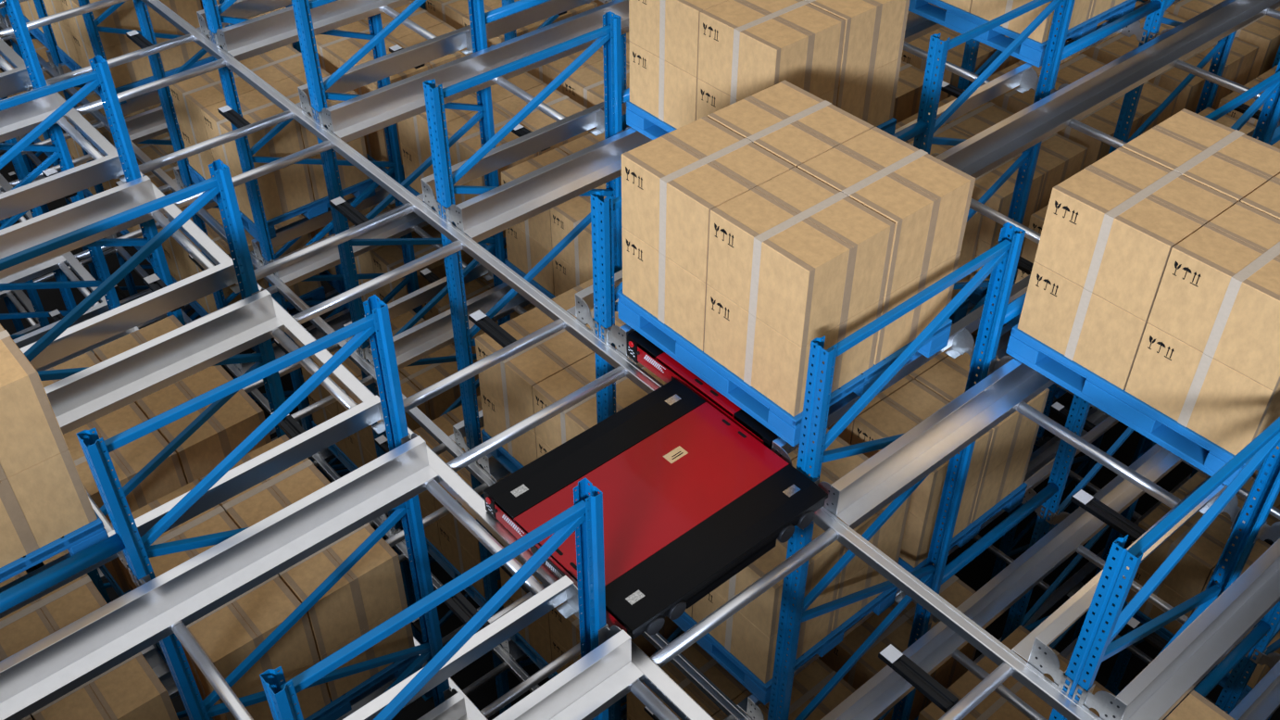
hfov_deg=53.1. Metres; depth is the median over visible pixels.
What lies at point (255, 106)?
carton
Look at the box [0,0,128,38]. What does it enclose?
tube
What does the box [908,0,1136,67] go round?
pallet
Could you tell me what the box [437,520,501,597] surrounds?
carton
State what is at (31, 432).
carton
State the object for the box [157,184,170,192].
tube
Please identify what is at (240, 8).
rail
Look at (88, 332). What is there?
rail
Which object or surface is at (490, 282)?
carton
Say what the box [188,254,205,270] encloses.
bar
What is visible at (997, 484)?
carton
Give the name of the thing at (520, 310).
tie
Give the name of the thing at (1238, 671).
frame
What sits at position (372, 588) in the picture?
carton
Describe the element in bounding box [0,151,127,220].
rail
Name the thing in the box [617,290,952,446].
pallet
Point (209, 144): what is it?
tube
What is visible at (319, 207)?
pallet
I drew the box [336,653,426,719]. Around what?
rail
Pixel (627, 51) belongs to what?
carton
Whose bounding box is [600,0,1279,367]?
rail
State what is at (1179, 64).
tie
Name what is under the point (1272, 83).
frame
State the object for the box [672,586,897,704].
pallet
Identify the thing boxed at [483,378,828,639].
vehicle
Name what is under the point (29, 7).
carton
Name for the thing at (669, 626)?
carton
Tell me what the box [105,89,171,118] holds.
rail
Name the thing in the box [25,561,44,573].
bar
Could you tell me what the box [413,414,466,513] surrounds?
carton
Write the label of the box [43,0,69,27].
carton
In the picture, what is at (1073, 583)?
rail
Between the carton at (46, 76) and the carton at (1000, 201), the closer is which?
the carton at (1000, 201)
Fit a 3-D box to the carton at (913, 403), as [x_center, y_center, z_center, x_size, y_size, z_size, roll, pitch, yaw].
[1.646,0.525,7.567,0.535,0.404,0.589,-29,49,-30]
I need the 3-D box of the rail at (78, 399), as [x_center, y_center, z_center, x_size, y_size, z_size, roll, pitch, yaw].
[-3.555,0.596,5.760,4.206,0.208,0.276,-29,49,-30]
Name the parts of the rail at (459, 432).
gusset plate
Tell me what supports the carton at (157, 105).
in the cartons
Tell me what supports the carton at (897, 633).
on the carton
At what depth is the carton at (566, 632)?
9.00 m
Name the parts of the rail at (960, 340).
gusset plate, gusset plate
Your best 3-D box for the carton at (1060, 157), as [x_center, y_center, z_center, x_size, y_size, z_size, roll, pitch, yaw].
[3.012,-1.492,9.912,0.535,0.404,0.589,-29,49,-30]
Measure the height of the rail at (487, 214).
0.208 m
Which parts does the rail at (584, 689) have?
gusset plate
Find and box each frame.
[0,0,120,310]
[0,7,149,289]
[0,54,188,717]
[0,98,112,588]
[0,159,290,602]
[0,217,49,339]
[1,96,104,281]
[2,296,24,332]
[33,0,255,351]
[75,294,449,719]
[77,0,310,405]
[132,0,349,469]
[201,0,423,547]
[259,477,608,719]
[291,0,510,701]
[419,1,426,10]
[422,11,627,719]
[501,0,559,40]
[590,189,683,719]
[612,0,627,130]
[767,221,1025,719]
[913,0,1075,338]
[957,37,1015,89]
[990,0,1236,579]
[1000,60,1279,649]
[1048,416,1279,719]
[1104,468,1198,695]
[1130,45,1279,464]
[1215,600,1279,719]
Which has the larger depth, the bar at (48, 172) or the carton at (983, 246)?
the carton at (983, 246)
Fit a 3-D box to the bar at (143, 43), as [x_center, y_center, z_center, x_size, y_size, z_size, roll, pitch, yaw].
[-3.620,-2.311,9.307,0.074,0.030,0.354,-29,49,-30]
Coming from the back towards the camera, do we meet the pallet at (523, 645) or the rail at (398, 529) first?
the rail at (398, 529)
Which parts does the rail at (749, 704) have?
gusset plate, gusset plate, gusset plate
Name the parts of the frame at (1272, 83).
post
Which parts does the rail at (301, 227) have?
gusset plate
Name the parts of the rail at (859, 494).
gusset plate, gusset plate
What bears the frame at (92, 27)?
on the floor
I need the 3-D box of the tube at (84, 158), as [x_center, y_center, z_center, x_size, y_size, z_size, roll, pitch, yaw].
[-5.229,-1.786,11.731,1.065,0.052,0.053,-29,49,-30]
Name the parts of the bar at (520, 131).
label plate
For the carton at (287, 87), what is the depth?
10.38 m
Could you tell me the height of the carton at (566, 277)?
0.404 m
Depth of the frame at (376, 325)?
5.57 m
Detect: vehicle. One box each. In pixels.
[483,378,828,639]
[627,330,778,450]
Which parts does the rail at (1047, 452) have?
gusset plate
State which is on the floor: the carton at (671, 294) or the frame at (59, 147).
the frame at (59, 147)
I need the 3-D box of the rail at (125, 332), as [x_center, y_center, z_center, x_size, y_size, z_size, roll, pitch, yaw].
[-5.450,0.678,8.728,4.206,0.208,0.276,-29,49,-30]
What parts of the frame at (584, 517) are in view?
post, post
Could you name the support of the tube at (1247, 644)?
attached to the frame at (1093, 646)
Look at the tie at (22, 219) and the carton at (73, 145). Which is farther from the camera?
the carton at (73, 145)
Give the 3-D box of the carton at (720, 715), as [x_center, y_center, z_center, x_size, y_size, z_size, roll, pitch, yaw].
[0.693,2.576,8.250,0.535,0.404,0.589,-29,49,-30]
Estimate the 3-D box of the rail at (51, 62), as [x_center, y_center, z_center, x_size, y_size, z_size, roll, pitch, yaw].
[-2.580,-4.938,15.255,9.006,0.208,0.276,-29,49,-30]
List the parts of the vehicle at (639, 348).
control panel, plate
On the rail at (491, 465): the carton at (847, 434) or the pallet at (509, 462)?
the pallet at (509, 462)
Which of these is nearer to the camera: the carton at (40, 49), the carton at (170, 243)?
the carton at (170, 243)
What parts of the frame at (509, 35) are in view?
post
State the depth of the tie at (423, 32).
9.42 m
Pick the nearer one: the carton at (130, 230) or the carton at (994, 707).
the carton at (994, 707)
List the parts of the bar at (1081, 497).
label plate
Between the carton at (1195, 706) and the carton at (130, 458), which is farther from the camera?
the carton at (130, 458)
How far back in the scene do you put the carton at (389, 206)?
12.68 m
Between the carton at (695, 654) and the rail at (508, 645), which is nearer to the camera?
the carton at (695, 654)
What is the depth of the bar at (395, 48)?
9.20 m
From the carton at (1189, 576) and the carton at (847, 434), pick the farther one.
the carton at (1189, 576)
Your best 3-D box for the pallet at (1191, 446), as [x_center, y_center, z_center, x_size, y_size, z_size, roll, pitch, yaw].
[2.624,-0.024,6.199,1.098,0.163,1.235,-29,49,-30]
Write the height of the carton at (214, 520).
0.404 m
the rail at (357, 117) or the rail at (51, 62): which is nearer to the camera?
the rail at (357, 117)
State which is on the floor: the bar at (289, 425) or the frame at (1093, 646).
the frame at (1093, 646)
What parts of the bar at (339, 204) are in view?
label plate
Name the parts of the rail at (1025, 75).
gusset plate, gusset plate, gusset plate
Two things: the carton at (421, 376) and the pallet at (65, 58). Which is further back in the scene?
the pallet at (65, 58)
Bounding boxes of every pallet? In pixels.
[0,509,108,582]
[7,8,55,49]
[25,133,50,156]
[56,45,214,104]
[59,160,93,197]
[99,564,131,596]
[120,228,169,269]
[152,641,422,719]
[170,274,326,316]
[188,163,376,240]
[311,420,358,471]
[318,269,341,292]
[366,153,404,177]
[401,518,499,607]
[405,185,506,252]
[481,428,523,473]
[504,258,555,299]
[510,632,627,715]
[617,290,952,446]
[626,100,896,139]
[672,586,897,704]
[897,482,1027,579]
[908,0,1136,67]
[948,298,969,324]
[966,268,1017,304]
[1005,313,1021,326]
[1005,323,1254,486]
[1048,387,1066,400]
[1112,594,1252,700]
[1256,455,1274,474]
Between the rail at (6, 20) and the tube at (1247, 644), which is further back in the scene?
the rail at (6, 20)
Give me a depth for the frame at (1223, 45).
10.13 m
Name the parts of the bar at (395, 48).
label plate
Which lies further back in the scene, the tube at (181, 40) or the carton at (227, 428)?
the tube at (181, 40)
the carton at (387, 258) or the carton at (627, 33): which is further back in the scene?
the carton at (387, 258)
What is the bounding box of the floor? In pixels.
[0,28,1279,719]
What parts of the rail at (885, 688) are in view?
gusset plate, gusset plate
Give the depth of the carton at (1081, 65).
10.71 m
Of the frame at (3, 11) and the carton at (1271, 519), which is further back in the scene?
the frame at (3, 11)
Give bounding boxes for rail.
[0,18,752,719]
[0,37,714,719]
[0,65,35,98]
[0,84,67,142]
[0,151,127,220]
[0,173,488,719]
[0,175,164,278]
[0,254,68,291]
[0,289,13,299]
[0,395,388,618]
[0,433,439,719]
[2,13,29,32]
[12,289,38,323]
[12,301,110,348]
[12,323,42,334]
[15,137,539,691]
[19,258,242,369]
[36,327,135,371]
[43,288,285,434]
[45,50,57,72]
[55,62,72,75]
[96,566,106,580]
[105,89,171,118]
[111,231,130,249]
[124,101,179,144]
[140,644,172,681]
[141,0,1102,719]
[161,676,179,699]
[173,163,189,188]
[181,303,192,311]
[185,183,218,210]
[196,0,292,41]
[212,0,414,61]
[233,308,351,374]
[250,186,395,265]
[264,203,428,287]
[287,288,339,315]
[295,0,614,120]
[297,413,313,426]
[315,0,628,142]
[317,447,336,462]
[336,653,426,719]
[342,575,580,719]
[343,248,506,353]
[359,281,530,369]
[378,512,392,531]
[392,526,409,548]
[416,100,626,216]
[417,685,471,719]
[441,2,946,242]
[449,409,484,451]
[474,452,511,481]
[492,622,644,719]
[501,637,527,662]
[566,0,1180,336]
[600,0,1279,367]
[620,392,1065,719]
[737,414,1119,719]
[771,118,1279,464]
[814,355,1054,528]
[820,443,1182,719]
[951,279,1016,325]
[973,472,1192,663]
[982,323,1012,359]
[1011,475,1247,693]
[1023,407,1107,481]
[1059,612,1125,660]
[1072,520,1279,719]
[1229,648,1279,719]
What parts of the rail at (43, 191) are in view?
gusset plate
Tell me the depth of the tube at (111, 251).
13.92 m
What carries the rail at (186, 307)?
attached to the rail at (498, 650)
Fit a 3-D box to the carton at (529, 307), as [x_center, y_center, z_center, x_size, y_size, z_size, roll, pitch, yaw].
[-0.786,-0.341,11.636,0.535,0.404,0.589,-29,49,-30]
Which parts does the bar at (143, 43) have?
label plate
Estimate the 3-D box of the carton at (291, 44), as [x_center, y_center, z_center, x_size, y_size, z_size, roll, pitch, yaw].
[-3.089,-3.060,11.725,0.535,0.404,0.589,-29,49,-30]
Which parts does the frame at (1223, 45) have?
post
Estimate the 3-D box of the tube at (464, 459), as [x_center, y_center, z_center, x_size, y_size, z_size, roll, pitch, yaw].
[-0.492,0.283,6.269,1.065,0.052,0.053,-29,49,-30]
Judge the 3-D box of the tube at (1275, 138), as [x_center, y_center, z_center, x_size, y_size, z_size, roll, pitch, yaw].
[4.121,-1.521,7.877,1.199,0.062,0.064,-29,49,-30]
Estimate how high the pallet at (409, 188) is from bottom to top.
0.163 m
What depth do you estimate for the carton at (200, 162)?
10.76 m
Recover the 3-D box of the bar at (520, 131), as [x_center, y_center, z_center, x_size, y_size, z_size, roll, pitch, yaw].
[-0.717,-1.444,8.305,0.074,0.030,0.354,-29,49,-30]
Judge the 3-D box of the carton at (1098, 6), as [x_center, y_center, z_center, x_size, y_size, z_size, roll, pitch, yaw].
[3.072,-2.734,8.910,0.535,0.404,0.589,-29,49,-30]
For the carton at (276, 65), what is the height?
0.404 m
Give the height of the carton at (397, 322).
0.404 m
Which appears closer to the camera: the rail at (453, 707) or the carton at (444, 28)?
the rail at (453, 707)
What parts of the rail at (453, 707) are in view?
gusset plate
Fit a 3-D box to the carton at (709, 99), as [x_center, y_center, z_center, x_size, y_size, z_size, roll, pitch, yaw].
[0.720,-1.412,7.371,0.535,0.404,0.589,-29,49,-30]
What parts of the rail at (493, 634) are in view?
gusset plate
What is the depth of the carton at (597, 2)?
11.91 m
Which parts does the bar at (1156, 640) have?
label plate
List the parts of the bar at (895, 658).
label plate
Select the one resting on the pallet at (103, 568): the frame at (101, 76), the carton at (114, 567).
the carton at (114, 567)
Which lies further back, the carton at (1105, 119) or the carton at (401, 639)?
the carton at (1105, 119)
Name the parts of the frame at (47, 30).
post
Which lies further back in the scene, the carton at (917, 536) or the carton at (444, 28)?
the carton at (444, 28)
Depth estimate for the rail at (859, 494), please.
6.00 m
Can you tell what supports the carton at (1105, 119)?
on the carton
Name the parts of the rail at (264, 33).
gusset plate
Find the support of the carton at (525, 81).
in the cartons
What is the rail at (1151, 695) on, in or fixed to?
attached to the frame
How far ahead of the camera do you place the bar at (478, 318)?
6.81 m
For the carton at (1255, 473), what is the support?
in the cartons
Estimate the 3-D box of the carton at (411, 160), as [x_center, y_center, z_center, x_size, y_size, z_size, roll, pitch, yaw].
[-1.585,-1.614,10.669,0.535,0.404,0.589,-29,49,-30]
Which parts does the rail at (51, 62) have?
gusset plate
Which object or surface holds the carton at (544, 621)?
on the carton at (534, 633)
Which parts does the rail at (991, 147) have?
gusset plate, gusset plate, gusset plate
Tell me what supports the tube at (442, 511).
attached to the rail at (680, 661)
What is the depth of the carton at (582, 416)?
7.67 m
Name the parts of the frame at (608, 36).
post, post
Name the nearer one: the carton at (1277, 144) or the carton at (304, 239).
the carton at (1277, 144)
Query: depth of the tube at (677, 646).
5.40 m
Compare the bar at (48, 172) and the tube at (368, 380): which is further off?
the tube at (368, 380)
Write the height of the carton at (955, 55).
0.404 m
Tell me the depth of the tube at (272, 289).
10.28 m
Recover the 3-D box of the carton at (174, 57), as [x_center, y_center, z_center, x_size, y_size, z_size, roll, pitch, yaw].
[-4.577,-3.166,12.468,0.535,0.404,0.589,-29,49,-30]
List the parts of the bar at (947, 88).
label plate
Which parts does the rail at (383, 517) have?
gusset plate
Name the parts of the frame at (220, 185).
post, post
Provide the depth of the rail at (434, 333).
9.75 m
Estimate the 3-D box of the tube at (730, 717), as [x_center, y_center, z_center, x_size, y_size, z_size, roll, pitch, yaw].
[0.125,2.267,7.030,1.065,0.052,0.053,-29,49,-30]
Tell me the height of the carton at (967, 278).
0.404 m
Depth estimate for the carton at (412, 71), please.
10.70 m
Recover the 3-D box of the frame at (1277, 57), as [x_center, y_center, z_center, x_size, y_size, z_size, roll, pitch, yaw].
[6.048,-1.554,12.570,1.389,7.213,0.140,-29,49,-30]
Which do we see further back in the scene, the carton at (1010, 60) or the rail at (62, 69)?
the rail at (62, 69)
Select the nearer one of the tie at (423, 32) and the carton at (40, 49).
the tie at (423, 32)
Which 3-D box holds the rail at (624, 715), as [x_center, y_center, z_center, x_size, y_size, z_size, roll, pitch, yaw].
[3.100,0.880,11.570,9.006,0.208,0.276,-29,49,-30]
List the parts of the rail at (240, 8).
gusset plate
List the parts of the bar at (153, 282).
label plate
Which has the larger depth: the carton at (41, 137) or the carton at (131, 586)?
the carton at (41, 137)
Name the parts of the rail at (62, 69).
gusset plate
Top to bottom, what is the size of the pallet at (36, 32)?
0.163 m
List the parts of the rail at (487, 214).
gusset plate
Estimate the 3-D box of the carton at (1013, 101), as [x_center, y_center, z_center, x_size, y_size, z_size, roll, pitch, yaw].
[3.162,-2.091,10.608,0.535,0.404,0.589,-29,49,-30]
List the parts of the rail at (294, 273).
gusset plate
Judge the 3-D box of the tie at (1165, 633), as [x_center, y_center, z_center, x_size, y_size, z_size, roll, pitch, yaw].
[4.504,1.949,10.040,1.098,0.163,1.235,-29,49,-30]
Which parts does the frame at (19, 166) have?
post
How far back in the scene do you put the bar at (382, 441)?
9.00 m
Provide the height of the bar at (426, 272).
0.030 m
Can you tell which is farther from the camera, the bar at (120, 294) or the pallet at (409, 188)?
the bar at (120, 294)
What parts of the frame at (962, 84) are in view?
post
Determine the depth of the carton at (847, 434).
7.63 m
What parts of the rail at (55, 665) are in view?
gusset plate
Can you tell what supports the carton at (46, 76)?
on the carton at (41, 137)
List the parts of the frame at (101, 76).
post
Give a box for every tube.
[0,0,27,8]
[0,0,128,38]
[0,121,103,157]
[0,532,125,613]
[9,144,119,187]
[32,247,117,282]
[45,33,193,84]
[73,213,196,260]
[75,58,225,114]
[119,288,152,305]
[137,313,167,328]
[138,110,292,174]
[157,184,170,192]
[174,139,332,208]
[186,284,277,324]
[242,343,338,392]
[253,202,414,280]
[269,375,374,434]
[292,239,462,324]
[385,482,488,546]
[398,552,405,563]
[402,318,564,412]
[431,442,446,454]
[441,624,464,645]
[446,365,626,471]
[462,661,508,695]
[480,641,583,717]
[484,0,550,24]
[488,583,546,623]
[621,87,629,103]
[649,527,837,666]
[723,714,735,719]
[891,120,927,141]
[928,482,1058,584]
[938,662,1013,719]
[989,292,1026,324]
[1050,0,1161,60]
[1179,620,1270,702]
[1269,125,1279,145]
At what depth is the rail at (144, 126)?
12.08 m
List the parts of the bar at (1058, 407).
label plate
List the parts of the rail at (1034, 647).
gusset plate, gusset plate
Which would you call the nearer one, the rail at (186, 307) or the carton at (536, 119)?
the carton at (536, 119)
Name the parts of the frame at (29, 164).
post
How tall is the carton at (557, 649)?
0.404 m
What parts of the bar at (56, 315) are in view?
label plate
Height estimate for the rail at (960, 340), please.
0.208 m
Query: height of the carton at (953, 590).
0.404 m
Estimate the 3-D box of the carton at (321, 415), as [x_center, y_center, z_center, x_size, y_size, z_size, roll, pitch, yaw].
[-2.538,0.436,11.351,0.535,0.404,0.589,-29,49,-30]
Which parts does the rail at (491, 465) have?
gusset plate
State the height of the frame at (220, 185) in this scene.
7.213 m
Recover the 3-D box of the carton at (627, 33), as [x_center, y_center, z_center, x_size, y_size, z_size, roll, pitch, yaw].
[-0.223,-2.686,11.296,0.535,0.404,0.589,-29,49,-30]
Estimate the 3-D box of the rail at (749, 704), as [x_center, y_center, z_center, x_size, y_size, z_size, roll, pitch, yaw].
[4.049,0.081,9.433,9.006,0.208,0.276,-29,49,-30]
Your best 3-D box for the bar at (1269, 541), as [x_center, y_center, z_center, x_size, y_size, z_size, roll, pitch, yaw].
[4.064,1.131,8.385,0.074,0.030,0.354,-29,49,-30]
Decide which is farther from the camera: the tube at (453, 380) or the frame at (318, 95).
the frame at (318, 95)
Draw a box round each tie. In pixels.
[0,55,28,91]
[0,189,26,222]
[6,291,37,326]
[56,116,120,178]
[59,263,100,306]
[86,490,113,532]
[152,211,214,269]
[172,622,253,719]
[272,328,357,409]
[383,5,454,54]
[414,225,467,268]
[426,479,545,594]
[497,76,566,121]
[514,305,527,314]
[630,679,679,719]
[903,41,991,86]
[952,649,1047,719]
[969,198,1041,243]
[972,534,1055,591]
[1016,401,1181,508]
[1054,382,1109,415]
[1064,466,1141,519]
[1068,118,1127,148]
[1076,544,1188,624]
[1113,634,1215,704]
[1174,59,1272,100]
[1182,459,1279,519]
[1266,8,1279,19]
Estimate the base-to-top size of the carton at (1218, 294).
0.404 m
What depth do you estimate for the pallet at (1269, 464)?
8.47 m
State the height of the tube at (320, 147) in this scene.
0.052 m
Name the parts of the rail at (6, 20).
gusset plate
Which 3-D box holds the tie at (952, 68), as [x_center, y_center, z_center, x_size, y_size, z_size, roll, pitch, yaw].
[2.166,-2.055,8.983,0.050,0.050,0.876,-29,49,-30]
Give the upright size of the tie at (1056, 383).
0.050 m
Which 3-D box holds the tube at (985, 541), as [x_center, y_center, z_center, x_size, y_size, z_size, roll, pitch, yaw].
[2.202,1.072,7.927,1.199,0.062,0.064,-29,49,-30]
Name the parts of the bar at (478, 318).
label plate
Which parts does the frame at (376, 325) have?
post, post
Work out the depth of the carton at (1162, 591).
9.72 m
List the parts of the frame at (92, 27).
post, post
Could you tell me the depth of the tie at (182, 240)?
7.33 m
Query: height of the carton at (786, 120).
0.404 m
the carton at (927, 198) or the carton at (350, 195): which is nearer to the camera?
the carton at (927, 198)
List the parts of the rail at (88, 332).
gusset plate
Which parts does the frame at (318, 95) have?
post, plate, post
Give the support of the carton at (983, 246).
on the pallet at (978, 294)
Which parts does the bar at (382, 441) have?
label plate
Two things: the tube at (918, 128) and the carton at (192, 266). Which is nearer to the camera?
the tube at (918, 128)
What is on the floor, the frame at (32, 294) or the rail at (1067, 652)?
the frame at (32, 294)
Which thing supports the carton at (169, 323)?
in the cartons
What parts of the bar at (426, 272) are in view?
label plate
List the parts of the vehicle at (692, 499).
control panel, panel, reflector plate, plate, name plate, reflector plate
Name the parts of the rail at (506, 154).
gusset plate, gusset plate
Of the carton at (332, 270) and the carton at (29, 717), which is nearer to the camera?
the carton at (29, 717)
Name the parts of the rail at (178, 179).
gusset plate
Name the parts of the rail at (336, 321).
gusset plate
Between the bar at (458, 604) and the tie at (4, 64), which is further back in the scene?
the tie at (4, 64)
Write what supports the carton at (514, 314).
on the carton
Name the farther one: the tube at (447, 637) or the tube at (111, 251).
the tube at (111, 251)
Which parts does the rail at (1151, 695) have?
gusset plate, gusset plate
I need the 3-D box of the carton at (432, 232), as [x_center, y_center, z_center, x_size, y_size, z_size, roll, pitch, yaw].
[-1.733,-1.058,12.467,0.535,0.404,0.589,-29,49,-30]
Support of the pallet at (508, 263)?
on the rail at (459, 432)
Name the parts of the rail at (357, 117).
gusset plate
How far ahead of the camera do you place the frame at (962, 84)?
10.52 m
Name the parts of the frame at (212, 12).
post, post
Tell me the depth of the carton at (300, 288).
12.90 m
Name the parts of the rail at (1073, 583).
gusset plate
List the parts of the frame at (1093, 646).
post, post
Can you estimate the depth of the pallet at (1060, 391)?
11.93 m
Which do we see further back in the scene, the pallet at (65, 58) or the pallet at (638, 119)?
the pallet at (65, 58)
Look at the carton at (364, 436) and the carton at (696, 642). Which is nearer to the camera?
the carton at (696, 642)
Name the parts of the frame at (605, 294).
post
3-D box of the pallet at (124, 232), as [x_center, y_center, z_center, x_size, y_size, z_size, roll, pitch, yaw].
[-4.979,-1.466,13.995,1.098,0.163,1.235,-29,49,-30]
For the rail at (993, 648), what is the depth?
6.62 m
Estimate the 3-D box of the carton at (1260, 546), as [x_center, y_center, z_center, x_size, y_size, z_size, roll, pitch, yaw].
[4.494,1.689,9.285,0.535,0.404,0.589,-29,49,-30]
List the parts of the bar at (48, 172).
label plate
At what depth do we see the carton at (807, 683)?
8.41 m
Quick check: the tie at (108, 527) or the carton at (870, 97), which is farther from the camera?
the carton at (870, 97)
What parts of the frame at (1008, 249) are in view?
post, post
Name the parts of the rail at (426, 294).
gusset plate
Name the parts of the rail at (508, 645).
gusset plate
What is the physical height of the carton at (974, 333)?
0.404 m
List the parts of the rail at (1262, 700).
gusset plate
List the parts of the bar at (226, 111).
label plate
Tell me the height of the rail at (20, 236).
0.208 m
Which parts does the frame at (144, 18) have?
post, post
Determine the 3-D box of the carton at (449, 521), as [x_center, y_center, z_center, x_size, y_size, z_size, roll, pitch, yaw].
[-1.201,1.142,9.913,0.535,0.404,0.589,-29,49,-30]
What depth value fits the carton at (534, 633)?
9.50 m
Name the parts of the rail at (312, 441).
gusset plate, gusset plate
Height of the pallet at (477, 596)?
0.163 m
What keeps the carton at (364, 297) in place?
on the pallet
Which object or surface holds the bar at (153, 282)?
attached to the rail at (88, 332)
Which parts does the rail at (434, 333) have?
gusset plate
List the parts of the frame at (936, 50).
post, post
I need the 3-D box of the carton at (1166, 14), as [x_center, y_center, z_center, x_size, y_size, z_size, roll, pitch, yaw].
[4.524,-2.856,11.499,0.535,0.404,0.589,-29,49,-30]
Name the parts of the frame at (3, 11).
post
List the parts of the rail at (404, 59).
gusset plate, gusset plate, gusset plate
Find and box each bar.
[7,171,18,180]
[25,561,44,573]
[42,167,77,199]
[48,309,63,322]
[114,284,127,300]
[115,180,125,186]
[125,29,153,49]
[142,273,184,312]
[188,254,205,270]
[217,105,250,128]
[269,411,305,439]
[273,338,288,353]
[329,196,369,225]
[374,434,391,452]
[389,44,425,68]
[411,616,425,634]
[419,267,439,283]
[437,583,489,633]
[468,309,517,347]
[500,564,529,592]
[511,124,550,151]
[643,705,659,719]
[878,643,958,712]
[941,80,964,98]
[991,244,1033,275]
[1022,596,1036,608]
[1049,401,1096,431]
[1070,489,1145,541]
[1124,616,1167,651]
[1231,99,1267,122]
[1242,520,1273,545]
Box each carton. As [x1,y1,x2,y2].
[0,38,48,95]
[0,323,68,480]
[0,449,97,567]
[0,549,107,717]
[18,58,54,94]
[20,0,46,32]
[21,715,32,719]
[30,652,178,719]
[37,134,44,141]
[41,350,100,387]
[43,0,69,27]
[45,8,81,66]
[57,87,100,149]
[61,0,140,49]
[62,401,187,522]
[66,108,116,163]
[70,29,153,87]
[70,150,103,194]
[93,314,183,402]
[95,140,163,188]
[101,183,133,232]
[103,557,130,592]
[110,478,238,588]
[116,155,183,195]
[123,102,161,118]
[125,575,135,589]
[131,224,166,260]
[135,364,271,483]
[144,0,201,32]
[150,127,185,155]
[153,19,212,71]
[153,205,222,267]
[162,243,189,281]
[164,151,188,166]
[168,69,255,151]
[176,574,318,714]
[179,125,213,179]
[181,217,263,293]
[181,653,330,719]
[188,269,268,313]
[200,89,303,178]
[200,434,330,528]
[212,152,313,223]
[238,44,304,84]
[244,213,312,257]
[258,5,294,47]
[267,273,321,301]
[269,66,363,158]
[277,522,406,655]
[301,193,373,238]
[301,339,371,416]
[307,136,369,200]
[307,392,348,456]
[310,231,338,275]
[313,20,391,75]
[317,602,414,701]
[337,370,430,458]
[338,40,431,128]
[344,434,375,467]
[347,206,415,280]
[354,268,378,304]
[360,2,444,40]
[363,123,402,169]
[368,309,425,343]
[371,232,446,307]
[377,288,425,320]
[387,202,431,229]
[393,22,472,68]
[397,92,478,164]
[398,343,480,420]
[400,141,437,200]
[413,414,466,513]
[419,502,441,552]
[422,277,490,345]
[424,225,474,269]
[426,0,501,29]
[433,466,503,562]
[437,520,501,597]
[444,105,537,196]
[446,394,484,442]
[452,193,505,244]
[462,1,546,48]
[469,311,519,362]
[473,72,544,104]
[474,306,594,433]
[477,273,495,288]
[479,386,537,465]
[492,83,590,155]
[499,545,550,633]
[500,147,568,250]
[501,585,552,663]
[505,225,554,295]
[514,0,597,24]
[523,302,535,311]
[527,48,605,94]
[532,352,647,449]
[536,435,552,458]
[548,602,659,661]
[550,183,614,278]
[550,634,656,706]
[552,255,589,296]
[552,277,626,328]
[558,130,624,155]
[563,60,629,130]
[592,0,608,6]
[599,32,629,50]
[614,345,666,385]
[621,115,794,282]
[621,226,707,351]
[624,49,629,65]
[627,641,745,719]
[627,711,635,719]
[628,0,728,77]
[629,41,698,128]
[659,615,678,639]
[684,604,692,616]
[692,587,838,683]
[695,641,748,690]
[696,78,838,120]
[697,0,845,100]
[703,284,883,416]
[706,166,895,347]
[707,79,874,167]
[712,690,768,719]
[714,522,844,638]
[748,657,855,719]
[788,427,828,460]
[790,436,912,585]
[797,126,975,296]
[802,0,909,86]
[818,604,932,719]
[827,375,913,444]
[831,538,903,630]
[836,57,901,126]
[851,378,992,522]
[873,250,960,364]
[883,690,926,719]
[891,574,976,677]
[892,60,935,123]
[895,112,970,154]
[899,479,980,567]
[901,27,991,101]
[907,346,951,379]
[915,343,1049,476]
[917,669,1031,719]
[923,644,976,708]
[929,89,1014,137]
[940,25,1020,75]
[941,0,972,12]
[951,254,975,300]
[957,207,983,264]
[969,221,1029,288]
[970,0,1092,43]
[970,327,988,343]
[970,438,1035,523]
[971,157,1044,244]
[976,625,1085,719]
[987,62,1064,113]
[1013,132,1088,212]
[1015,268,1029,283]
[1017,53,1105,84]
[1017,261,1148,389]
[1021,204,1048,263]
[1034,147,1237,321]
[1056,102,1141,169]
[1066,19,1151,63]
[1078,679,1116,716]
[1088,0,1126,18]
[1109,81,1179,133]
[1116,566,1194,634]
[1121,108,1279,202]
[1124,322,1279,455]
[1130,489,1242,599]
[1134,0,1188,35]
[1147,0,1224,19]
[1147,54,1225,115]
[1147,200,1279,389]
[1164,689,1235,719]
[1179,471,1279,522]
[1192,606,1279,688]
[1194,37,1258,108]
[1197,107,1254,134]
[1203,539,1279,652]
[1217,78,1275,126]
[1234,13,1279,80]
[1240,173,1279,219]
[1252,469,1279,492]
[1255,65,1277,81]
[1258,505,1279,545]
[1272,139,1279,149]
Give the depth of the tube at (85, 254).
10.83 m
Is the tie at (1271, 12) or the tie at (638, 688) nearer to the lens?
the tie at (638, 688)
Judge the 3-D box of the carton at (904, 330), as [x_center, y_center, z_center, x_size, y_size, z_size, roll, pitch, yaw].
[1.107,-0.388,6.167,0.535,0.404,0.589,-29,49,-30]
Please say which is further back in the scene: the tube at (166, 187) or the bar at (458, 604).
the tube at (166, 187)
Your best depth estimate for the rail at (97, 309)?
9.67 m
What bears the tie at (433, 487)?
attached to the rail at (493, 634)
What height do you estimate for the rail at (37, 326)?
0.208 m
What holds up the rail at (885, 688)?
attached to the rail at (680, 661)

